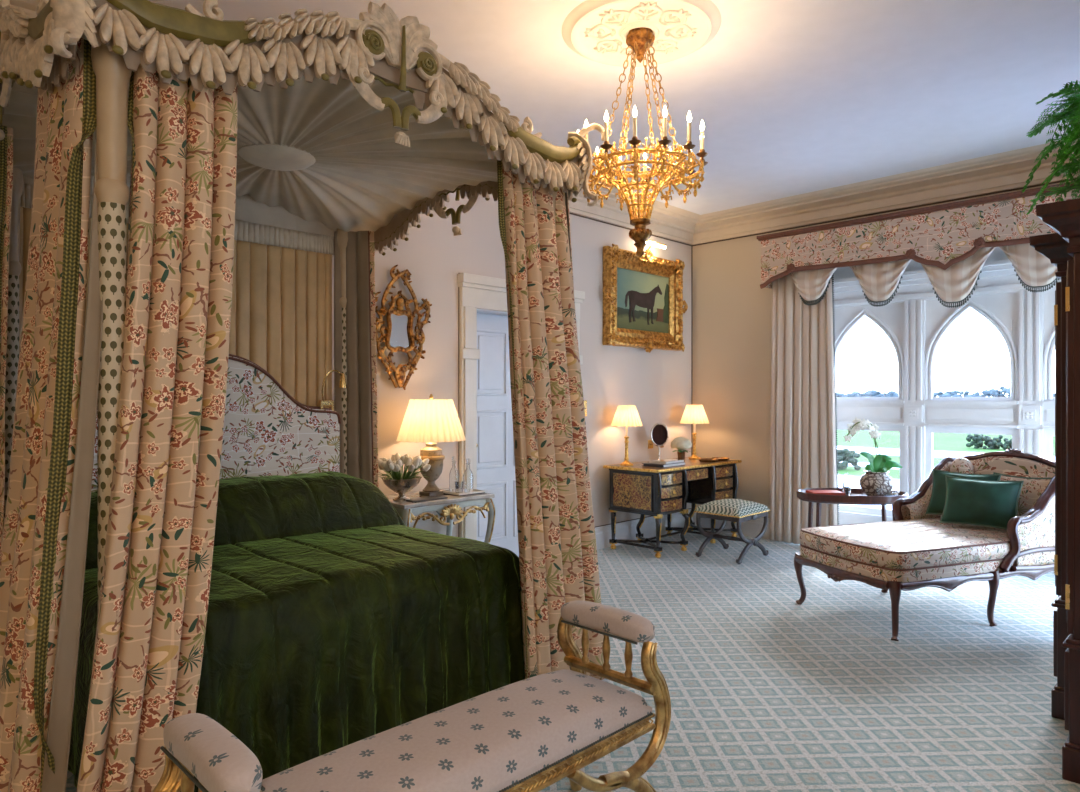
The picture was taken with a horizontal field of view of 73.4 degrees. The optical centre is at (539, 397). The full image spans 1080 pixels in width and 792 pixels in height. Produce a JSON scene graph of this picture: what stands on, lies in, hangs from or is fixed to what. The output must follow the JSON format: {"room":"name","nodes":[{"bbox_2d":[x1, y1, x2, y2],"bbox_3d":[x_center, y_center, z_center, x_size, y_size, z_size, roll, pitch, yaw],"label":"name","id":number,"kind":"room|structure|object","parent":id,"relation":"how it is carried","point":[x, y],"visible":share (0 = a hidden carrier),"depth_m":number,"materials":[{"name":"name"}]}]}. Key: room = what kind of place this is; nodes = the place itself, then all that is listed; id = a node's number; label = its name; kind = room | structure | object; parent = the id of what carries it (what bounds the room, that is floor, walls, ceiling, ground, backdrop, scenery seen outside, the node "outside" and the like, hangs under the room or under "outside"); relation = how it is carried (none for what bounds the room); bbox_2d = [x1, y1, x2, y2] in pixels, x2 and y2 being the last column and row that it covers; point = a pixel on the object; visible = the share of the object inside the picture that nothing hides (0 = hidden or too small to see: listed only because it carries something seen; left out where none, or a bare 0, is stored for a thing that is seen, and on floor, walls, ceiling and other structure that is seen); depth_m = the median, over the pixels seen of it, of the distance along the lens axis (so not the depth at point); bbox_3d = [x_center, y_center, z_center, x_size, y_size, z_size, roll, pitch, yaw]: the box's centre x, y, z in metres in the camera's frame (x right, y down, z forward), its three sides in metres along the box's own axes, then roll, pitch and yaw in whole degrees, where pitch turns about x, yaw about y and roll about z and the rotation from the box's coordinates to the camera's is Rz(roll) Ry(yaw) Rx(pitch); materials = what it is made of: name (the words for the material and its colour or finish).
{"room":"historic interior","nodes":[
{"label":"historic interior","id":0,"kind":"room"},
{"bbox_2d":[332,191,690,536],"bbox_3d":[-1.397,-0.235,4.925,8.790,3.270,0.201,0,0,-45],"label":"wall","id":1,"kind":"structure","parent":0,"point":[657,382],"depth_m":6.47,"materials":[{"name":"painted plaster"}]},
{"bbox_2d":[9,0,699,244],"bbox_3d":[-1.220,-1.760,4.748,8.390,0.220,0.300,0,0,-45],"label":"trim","id":2,"kind":"structure","parent":1,"relation":"attached to","point":[672,222],"depth_m":6.92,"materials":[{"name":"paint"}]},
{"bbox_2d":[375,264,431,389],"bbox_3d":[-0.990,-0.498,5.126,0.050,0.884,0.538,0,0,44],"label":"mirror","id":3,"kind":"object","parent":1,"relation":"attached to","point":[399,336],"visible":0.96,"depth_m":5.12,"materials":[{"name":"gold glass"}]},
{"bbox_2d":[457,273,584,556],"bbox_3d":[-0.187,0.225,6.078,1.390,2.350,0.280,0,0,-45],"label":"door","id":4,"kind":"structure","parent":1,"relation":"in","point":[485,404],"depth_m":5.93,"materials":[{"name":"beige paint"}]},
{"bbox_2d":[584,400,586,415],"bbox_3d":[0.410,0.095,6.569,0.065,0.145,0.027,0,0,-45],"label":"light switch","id":5,"kind":"object","parent":1,"relation":"attached to","point":[585,401],"visible":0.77,"depth_m":6.58,"materials":[{"name":"gold metal"}]},
{"bbox_2d":[595,509,692,549],"bbox_3d":[-1.315,1.298,4.844,8.390,0.206,0.031,0,0,-45],"label":"baseboard","id":6,"kind":"structure","parent":1,"relation":"attached to","point":[624,530],"depth_m":7.05,"materials":[{"name":"white paint"}]},
{"bbox_2d":[603,244,687,352],"bbox_3d":[1.050,-0.955,7.156,1.360,1.020,0.105,0,0,-45],"label":"framed painting","id":7,"kind":"object","parent":1,"relation":"attached to","point":[643,302],"visible":0.99,"depth_m":7.12,"materials":[{"name":"paint"}]},
{"bbox_2d":[646,240,665,249],"bbox_3d":[1.107,-1.491,7.167,0.300,0.092,0.142,0,0,-45],"label":"picture light","id":8,"kind":"object","parent":7,"relation":"attached to","point":[648,242],"visible":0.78,"depth_m":7.12,"materials":[{"name":"gold metal"}]},
{"bbox_2d":[656,308,663,321],"bbox_3d":[1.221,-0.843,7.366,0.126,0.130,0.002,0,0,-45],"label":"tub","id":9,"kind":"object","parent":7,"relation":"in","point":[659,311],"depth_m":7.37,"materials":[{"name":"brown paint"}]},
{"bbox_2d":[648,440,652,448],"bbox_3d":[1.120,0.465,7.280,0.086,0.085,0.027,0,0,-45],"label":"wall socket","id":10,"kind":"object","parent":1,"relation":"attached to","point":[650,444],"visible":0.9,"depth_m":7.27,"materials":[{"name":"gold metal"}]},
{"bbox_2d":[458,178,1076,536],"bbox_3d":[0.262,-0.225,3.267,8.390,2.850,4.491,0,0,-45],"label":"trim","id":11,"kind":"structure","parent":1,"relation":"attached to","point":[1074,178],"depth_m":6.64,"materials":[{"name":"beige wood"}]},
{"bbox_2d":[66,530,1079,791],"bbox_3d":[1.160,1.450,2.836,9.050,0.100,7.570,0,0,-45],"label":"floor","id":12,"kind":"structure","parent":0,"point":[769,691],"depth_m":3.59,"materials":[{"name":"carpet"}]},
{"bbox_2d":[0,0,605,791],"bbox_3d":[-1.223,-0.035,3.436,2.510,2.871,2.103,0,0,-45],"label":"bed","id":13,"kind":"object","parent":12,"relation":"on","point":[180,189],"visible":0.94,"depth_m":2.33,"materials":[{"name":"printed cotton fabric"},{"name":"silk"},{"name":"carved cream paint"}]},
{"bbox_2d":[0,127,12,549],"bbox_3d":[-2.346,0.140,3.098,0.126,2.480,0.718,0,0,-45],"label":"curtain","id":14,"kind":"object","parent":13,"relation":"hanging from","point":[6,145],"depth_m":2.91,"materials":[{"name":"beige fabric"}]},
{"bbox_2d":[0,38,92,791],"bbox_3d":[-1.587,0.140,2.233,0.293,2.480,0.617,0,0,-45],"label":"curtain","id":15,"kind":"object","parent":13,"relation":"hanging from","point":[43,551],"depth_m":2.12,"materials":[{"name":"beige fabric"}]},
{"bbox_2d":[77,64,237,791],"bbox_3d":[-1.152,0.140,2.182,0.525,2.480,0.229,0,0,-45],"label":"curtain","id":16,"kind":"object","parent":13,"relation":"hanging from","point":[154,364],"depth_m":2.18,"materials":[{"name":"beige fabric"}]},
{"bbox_2d":[68,471,524,791],"bbox_3d":[-1.225,0.911,3.435,1.823,0.960,1.695,0,0,-45],"label":"bedspread","id":17,"kind":"object","parent":13,"relation":"on","point":[334,622],"visible":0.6,"depth_m":2.98,"materials":[{"name":"green fabric"}]},
{"bbox_2d":[334,231,372,483],"bbox_3d":[-1.191,0.155,4.658,0.272,2.450,0.047,0,0,4],"label":"curtain","id":18,"kind":"object","parent":13,"relation":"hanging from","point":[353,250],"depth_m":4.65,"materials":[{"name":"brown fabric"}]},
{"bbox_2d":[502,162,605,679],"bbox_3d":[0.100,0.140,3.433,0.602,2.480,0.228,0,0,-45],"label":"curtain","id":19,"kind":"object","parent":13,"relation":"hanging from","point":[558,559],"depth_m":3.33,"materials":[{"name":"beige fabric"}]},
{"bbox_2d":[565,189,574,300],"bbox_3d":[0.066,0.140,3.736,0.262,2.480,0.410,0,0,-45],"label":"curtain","id":20,"kind":"object","parent":13,"relation":"hanging from","point":[569,286],"depth_m":3.52,"materials":[{"name":"beige fabric"}]},
{"bbox_2d":[152,600,670,791],"bbox_3d":[-0.237,1.052,1.970,1.496,0.705,0.408,0,0,-45],"label":"bench","id":21,"kind":"object","parent":12,"relation":"on","point":[531,734],"visible":1,"depth_m":1.98,"materials":[{"name":"fabric"}]},
{"bbox_2d":[385,488,495,543],"bbox_3d":[-0.756,1.044,4.999,0.790,0.738,0.522,0,0,-45],"label":"console table","id":22,"kind":"object","parent":12,"relation":"on","point":[448,508],"visible":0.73,"depth_m":4.86,"materials":[{"name":"grey wood"}]},
{"bbox_2d":[378,453,430,500],"bbox_3d":[-0.907,0.520,4.797,0.374,0.309,0.362,0,0,10],"label":"flower arrangement","id":23,"kind":"object","parent":22,"relation":"on","point":[399,482],"visible":0.98,"depth_m":4.74,"materials":[{"name":"white plant"}]},
{"bbox_2d":[381,476,421,500],"bbox_3d":[-0.919,0.602,4.808,0.268,0.145,0.268,0,0,-45],"label":"bowl","id":24,"kind":"object","parent":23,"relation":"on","point":[401,485],"depth_m":4.74,"materials":[{"name":"silver metal"}]},
{"bbox_2d":[406,496,447,502],"bbox_3d":[-0.746,0.670,4.791,0.280,0.009,0.080,0,0,-45],"label":"notebook","id":25,"kind":"object","parent":22,"relation":"on","point":[437,497],"visible":1,"depth_m":4.76,"materials":[{"name":"grey paper"}]},
{"bbox_2d":[396,394,465,495],"bbox_3d":[-0.757,0.322,5.042,0.481,0.705,0.481,0,0,-45],"label":"table lamp","id":26,"kind":"object","parent":22,"relation":"on","point":[431,421],"visible":0.95,"depth_m":4.91,"materials":[{"name":"fabric"}]},
{"bbox_2d":[440,489,484,495],"bbox_3d":[-0.557,0.664,5.128,0.236,0.020,0.240,0,0,-45],"label":"tray","id":27,"kind":"object","parent":22,"relation":"on","point":[475,491],"visible":0.51,"depth_m":5.06,"materials":[{"name":"metal"}]},
{"bbox_2d":[449,456,458,491],"bbox_3d":[-0.612,0.538,5.144,0.068,0.250,0.068,0,0,-45],"label":"carafe","id":28,"kind":"object","parent":27,"relation":"on","point":[453,475],"visible":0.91,"depth_m":5.12,"materials":[{"name":"clear glass"}]},
{"bbox_2d":[455,481,462,492],"bbox_3d":[-0.562,0.621,5.024,0.060,0.085,0.059,0,0,-45],"label":"tumbler","id":29,"kind":"object","parent":27,"relation":"on","point":[458,484],"visible":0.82,"depth_m":5.00,"materials":[{"name":"clear glass"}]},
{"bbox_2d":[463,458,472,491],"bbox_3d":[-0.509,0.545,5.134,0.072,0.235,0.072,0,0,-45],"label":"carafe","id":30,"kind":"object","parent":27,"relation":"on","point":[468,475],"visible":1,"depth_m":5.11,"materials":[{"name":"clear glass"}]},
{"bbox_2d":[603,457,741,557],"bbox_3d":[1.307,1.012,6.987,1.419,0.776,0.628,0,0,-45],"label":"desk","id":31,"kind":"object","parent":12,"relation":"on","point":[657,492],"visible":0.91,"depth_m":6.62,"materials":[{"name":"brown wood"}]},
{"bbox_2d":[611,405,642,465],"bbox_3d":[0.806,0.347,6.732,0.298,0.554,0.298,0,0,-45],"label":"lamp","id":32,"kind":"object","parent":31,"relation":"on","point":[626,416],"visible":1,"depth_m":6.65,"materials":[{"name":"beige fabric"}]},
{"bbox_2d":[620,436,632,465],"bbox_3d":[0.806,0.490,6.732,0.124,0.268,0.123,0,0,-45],"label":"lamp base","id":33,"kind":"object","parent":32,"relation":"on","point":[626,463],"depth_m":6.72,"materials":[{"name":"gold metal"}]},
{"bbox_2d":[650,423,668,458],"bbox_3d":[1.164,0.432,7.041,0.168,0.384,0.099,0,0,20],"label":"vanity mirror","id":34,"kind":"object","parent":31,"relation":"on","point":[659,434],"visible":0.88,"depth_m":7.04,"materials":[{"name":"silver metal"}]},
{"bbox_2d":[642,462,684,467],"bbox_3d":[1.145,0.611,6.689,0.361,0.025,0.240,0,0,-45],"label":"book","id":35,"kind":"object","parent":31,"relation":"on","point":[648,464],"visible":0.79,"depth_m":6.58,"materials":[{"name":"grey paper"}]},
{"bbox_2d":[649,458,683,463],"bbox_3d":[1.176,0.586,6.702,0.300,0.024,0.186,0,0,-45],"label":"book","id":36,"kind":"object","parent":35,"relation":"on","point":[659,461],"visible":1,"depth_m":6.65,"materials":[{"name":"grey paper"}]},
{"bbox_2d":[671,437,691,461],"bbox_3d":[1.385,0.502,7.099,0.210,0.243,0.205,0,0,-28],"label":"flower vase","id":37,"kind":"object","parent":31,"relation":"on","point":[680,443],"visible":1,"depth_m":7.04,"materials":[{"name":"brown metal"}]},
{"bbox_2d":[680,405,708,458],"bbox_3d":[1.584,0.347,7.425,0.298,0.554,0.298,0,0,-45],"label":"lamp","id":38,"kind":"object","parent":31,"relation":"on","point":[693,414],"visible":1,"depth_m":7.35,"materials":[{"name":"beige fabric"}]},
{"bbox_2d":[688,433,700,458],"bbox_3d":[1.584,0.490,7.425,0.124,0.268,0.123,0,0,-45],"label":"lamp base","id":39,"kind":"object","parent":38,"relation":"on","point":[694,456],"depth_m":7.41,"materials":[{"name":"gold metal"}]},
{"bbox_2d":[699,458,717,461],"bbox_3d":[1.655,0.613,7.114,0.230,0.022,0.170,0,0,-45],"label":"oval dish","id":40,"kind":"object","parent":31,"relation":"on","point":[705,459],"visible":1,"depth_m":7.07,"materials":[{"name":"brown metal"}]},
{"bbox_2d":[712,457,729,460],"bbox_3d":[1.810,0.613,7.269,0.200,0.022,0.180,0,0,-45],"label":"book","id":41,"kind":"object","parent":31,"relation":"on","point":[722,458],"visible":0.88,"depth_m":7.31,"materials":[{"name":"brown paper"}]},
{"bbox_2d":[693,499,770,563],"bbox_3d":[1.696,1.149,6.391,0.536,0.499,0.480,0,0,-45],"label":"stool","id":42,"kind":"object","parent":12,"relation":"on","point":[733,510],"visible":1,"depth_m":6.28,"materials":[{"name":"fabric"}]},
{"bbox_2d":[796,488,908,526],"bbox_3d":[2.609,1.093,6.060,0.888,0.615,0.525,0,0,9],"label":"tray table","id":43,"kind":"object","parent":12,"relation":"on","point":[856,498],"visible":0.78,"depth_m":5.91,"materials":[{"name":"brown wood"}]},
{"bbox_2d":[806,490,843,494],"bbox_3d":[2.397,0.805,6.088,0.260,0.038,0.180,0,0,0],"label":"book","id":44,"kind":"object","parent":43,"relation":"on","point":[827,492],"visible":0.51,"depth_m":6.02,"materials":[{"name":"paper"}]},
{"bbox_2d":[842,473,850,494],"bbox_3d":[2.584,0.729,6.103,0.064,0.190,0.064,0,0,-45],"label":"carafe","id":45,"kind":"object","parent":43,"relation":"on","point":[846,482],"visible":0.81,"depth_m":6.09,"materials":[{"name":"clear glass"}]},
{"bbox_2d":[844,486,849,495],"bbox_3d":[2.511,0.774,5.921,0.052,0.100,0.051,0,0,-45],"label":"tumbler","id":46,"kind":"object","parent":43,"relation":"on","point":[846,488],"visible":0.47,"depth_m":5.90,"materials":[{"name":"clear glass"}]},
{"bbox_2d":[861,491,868,495],"bbox_3d":[2.636,0.789,5.870,0.056,0.070,0.055,0,0,-45],"label":"tumbler","id":47,"kind":"object","parent":43,"relation":"on","point":[864,493],"visible":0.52,"depth_m":5.85,"materials":[{"name":"clear glass"}]},
{"bbox_2d":[843,417,902,495],"bbox_3d":[2.774,0.493,6.031,0.288,0.663,0.377,0,0,-45],"label":"potted orchid","id":48,"kind":"object","parent":43,"relation":"on","point":[876,475],"visible":0.98,"depth_m":6.00,"materials":[{"name":"ceramic"}]},
{"bbox_2d":[877,488,882,495],"bbox_3d":[2.758,0.779,5.875,0.048,0.090,0.047,0,0,-45],"label":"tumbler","id":49,"kind":"object","parent":43,"relation":"on","point":[879,490],"visible":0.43,"depth_m":5.86,"materials":[{"name":"clear glass"}]},
{"bbox_2d":[794,449,1058,640],"bbox_3d":[2.603,0.885,4.822,1.653,1.059,0.938,0,0,-21],"label":"chaise longue","id":50,"kind":"object","parent":12,"relation":"on","point":[913,551],"visible":0.83,"depth_m":4.53,"materials":[{"name":"beige fabric"}]},
{"bbox_2d":[926,469,1000,514],"bbox_3d":[2.984,0.685,5.117,0.166,0.329,0.474,0,0,-38],"label":"velvet cushion","id":51,"kind":"object","parent":50,"relation":"on","point":[938,495],"visible":0.41,"depth_m":5.20,"materials":[{"name":"green fabric"}]},
{"bbox_2d":[939,475,1023,529],"bbox_3d":[2.950,0.700,4.848,0.208,0.323,0.475,0,0,-39],"label":"velvet cushion","id":52,"kind":"object","parent":50,"relation":"on","point":[988,503],"visible":0.96,"depth_m":4.78,"materials":[{"name":"green fabric"}]},
{"bbox_2d":[993,472,1052,515],"bbox_3d":[3.230,0.680,4.869,0.099,0.326,0.389,0,0,-27],"label":"floral cushion","id":53,"kind":"object","parent":50,"relation":"on","point":[1032,488],"visible":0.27,"depth_m":4.80,"materials":[{"name":"beige fabric"}]},
{"bbox_2d":[1029,198,1079,783],"bbox_3d":[2.736,0.346,3.179,2.031,2.108,0.828,0,0,-45],"label":"armoire","id":54,"kind":"object","parent":12,"relation":"on","point":[1062,248],"visible":1,"depth_m":2.67,"materials":[{"name":"brown wood"}]},
{"bbox_2d":[1021,80,1079,214],"bbox_3d":[2.277,-0.972,2.709,0.858,0.525,0.802,0,0,-45],"label":"potted fern","id":55,"kind":"object","parent":54,"relation":"on","point":[1071,114],"visible":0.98,"depth_m":2.86,"materials":[{"name":"plant"}]},
{"bbox_2d":[148,0,1079,214],"bbox_3d":[1.138,-1.930,2.390,8.790,0.120,7.370,0,0,-45],"label":"ceiling","id":56,"kind":"structure","parent":0,"point":[791,97],"depth_m":4.26,"materials":[{"name":"paint"}]},
{"bbox_2d":[562,0,720,66],"bbox_3d":[0.509,-1.855,3.677,0.800,0.030,0.800,0,0,-45],"label":"ceiling medallion","id":57,"kind":"structure","parent":56,"relation":"attached to","point":[595,30],"depth_m":3.62,"materials":[{"name":"white paint"}]},
{"bbox_2d":[577,27,707,256],"bbox_3d":[0.509,-1.288,3.677,0.690,1.147,0.674,0,0,0],"label":"chandelier","id":58,"kind":"object","parent":56,"relation":"hanging from","point":[641,39],"visible":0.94,"depth_m":3.62,"materials":[{"name":"gold metal"}]},
{"bbox_2d":[604,122,607,140],"bbox_3d":[0.315,-1.258,3.429,0.019,0.095,0.018,0,0,-45],"label":"candle","id":59,"kind":"object","parent":58,"relation":"on","point":[605,123],"depth_m":3.42,"materials":[{"name":"white wax"}]},
{"bbox_2d":[633,117,636,135],"bbox_3d":[0.441,-1.258,3.369,0.019,0.095,0.018,0,0,-45],"label":"candle","id":60,"kind":"object","parent":58,"relation":"on","point":[634,118],"depth_m":3.36,"materials":[{"name":"white wax"}]},
{"bbox_2d":[602,157,678,219],"bbox_3d":[0.509,-1.030,3.677,0.407,0.270,0.408,0,0,-45],"label":"basket","id":61,"kind":"object","parent":58,"relation":"on","point":[648,207],"depth_m":3.63,"materials":[{"name":"gold metal"}]},
{"bbox_2d":[663,117,666,136],"bbox_3d":[0.582,-1.258,3.370,0.019,0.095,0.018,0,0,-45],"label":"candle","id":62,"kind":"object","parent":58,"relation":"on","point":[664,118],"depth_m":3.36,"materials":[{"name":"white wax"}]},
{"bbox_2d":[687,122,690,140],"bbox_3d":[0.707,-1.258,3.432,0.019,0.095,0.018,0,0,-45],"label":"candle","id":63,"kind":"object","parent":58,"relation":"on","point":[689,123],"depth_m":3.42,"materials":[{"name":"white wax"}]},
{"bbox_2d":[700,131,703,148],"bbox_3d":[0.794,-1.258,3.542,0.019,0.095,0.018,0,0,-45],"label":"candle","id":64,"kind":"object","parent":58,"relation":"on","point":[701,132],"depth_m":3.53,"materials":[{"name":"white wax"}]},
{"bbox_2d":[692,180,1073,517],"bbox_3d":[3.306,-0.235,6.254,0.140,3.271,4.570,0,0,-45],"label":"wall","id":65,"kind":"structure","parent":0,"point":[732,315],"depth_m":7.46,"materials":[{"name":"warm painted plaster"}]},
{"bbox_2d":[693,512,783,541],"bbox_3d":[2.037,1.298,7.404,0.030,0.205,1.090,0,0,-45],"label":"baseboard","id":66,"kind":"structure","parent":65,"relation":"attached to","point":[750,528],"depth_m":7.33,"materials":[{"name":"white paint"}]},
{"bbox_2d":[757,182,1079,307],"bbox_3d":[3.384,-1.149,5.888,0.268,0.833,3.400,0,0,-45],"label":"valance","id":67,"kind":"object","parent":65,"relation":"in","point":[952,242],"depth_m":5.98,"materials":[{"name":"beige fabric"}]},
{"bbox_2d":[769,273,838,543],"bbox_3d":[2.492,0.083,6.848,0.080,2.605,0.678,0,0,-45],"label":"window curtain","id":68,"kind":"object","parent":67,"relation":"hanging from","point":[803,442],"visible":0.81,"depth_m":6.86,"materials":[{"name":"beige fabric"}]},
{"bbox_2d":[833,247,1060,571],"bbox_3d":[3.942,0.030,5.979,0.250,2.740,3.559,0,0,-45],"label":"window","id":69,"kind":"structure","parent":65,"relation":"in","point":[915,322],"depth_m":6.43,"materials":[{"name":"white paint"}]},
{"label":"outside","id":70,"kind":"structure","parent":0,"visible":0},
{"bbox_3d":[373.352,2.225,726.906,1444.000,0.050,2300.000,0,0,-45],"label":"ground","id":71,"kind":"structure","parent":70,"visible":0},
{"bbox_2d":[836,386,1054,396],"bbox_3d":[91.955,-1.324,332.371,7.913,7.449,320.000,0,0,-45],"label":"trees","id":72,"kind":"object","parent":71,"relation":"on","point":[992,392],"visible":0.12,"depth_m":269.36,"materials":[{"name":"plant"}]},
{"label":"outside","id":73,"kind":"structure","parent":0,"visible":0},
{"bbox_2d":[836,430,1054,478],"bbox_3d":[-8.839,2.105,61.872,37.001,0.051,380.001,0,0,-45],"label":"lawn","id":74,"kind":"structure","parent":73,"point":[956,442],"depth_m":33.09,"materials":[{"name":"green plant"}]},
{"bbox_2d":[837,448,860,469],"bbox_3d":[8.620,1.777,21.345,0.739,0.701,1.640,0,0,-45],"label":"hedge","id":75,"kind":"object","parent":74,"relation":"on","point":[847,456],"visible":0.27,"depth_m":20.94,"materials":[{"name":"plant"}]},
{"bbox_2d":[840,461,933,469],"bbox_3d":[-19.163,2.080,51.548,1.400,0.050,380.001,0,0,-45],"label":"garden path","id":76,"kind":"structure","parent":74,"relation":"on","point":[862,464],"depth_m":22.37,"materials":[{"name":"stone"}]},
{"bbox_2d":[837,446,1054,459],"bbox_3d":[-14.672,2.085,56.038,3.500,0.051,380.001,0,0,-45],"label":"garden path","id":77,"kind":"structure","parent":74,"relation":"on","point":[887,451],"depth_m":27.36,"materials":[{"name":"stone"}]},
{"bbox_2d":[966,434,1011,449],"bbox_3d":[18.600,1.803,29.466,0.890,0.756,2.224,0,0,-45],"label":"hedge","id":78,"kind":"object","parent":74,"relation":"on","point":[995,443],"visible":0.78,"depth_m":29.54,"materials":[{"name":"green plant"}]},
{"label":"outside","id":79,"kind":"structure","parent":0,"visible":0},
{"bbox_2d":[837,475,898,508],"bbox_3d":[6.795,2.160,11.745,11.780,0.280,25.000,0,0,-45],"label":"ground","id":80,"kind":"structure","parent":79,"point":[854,480],"depth_m":17.10,"materials":[{"name":"stone"}]},
{"bbox_3d":[3.483,-0.235,3.186,4.230,3.270,0.180,0,0,-45],"label":"wall","id":81,"kind":"structure","parent":0,"visible":0},
{"bbox_2d":[693,139,1079,244],"bbox_3d":[3.122,-1.760,6.127,0.300,0.220,4.490,0,0,-45],"label":"trim","id":82,"kind":"structure","parent":81,"relation":"attached to","point":[1008,170],"depth_m":6.28,"materials":[{"name":"paint"}]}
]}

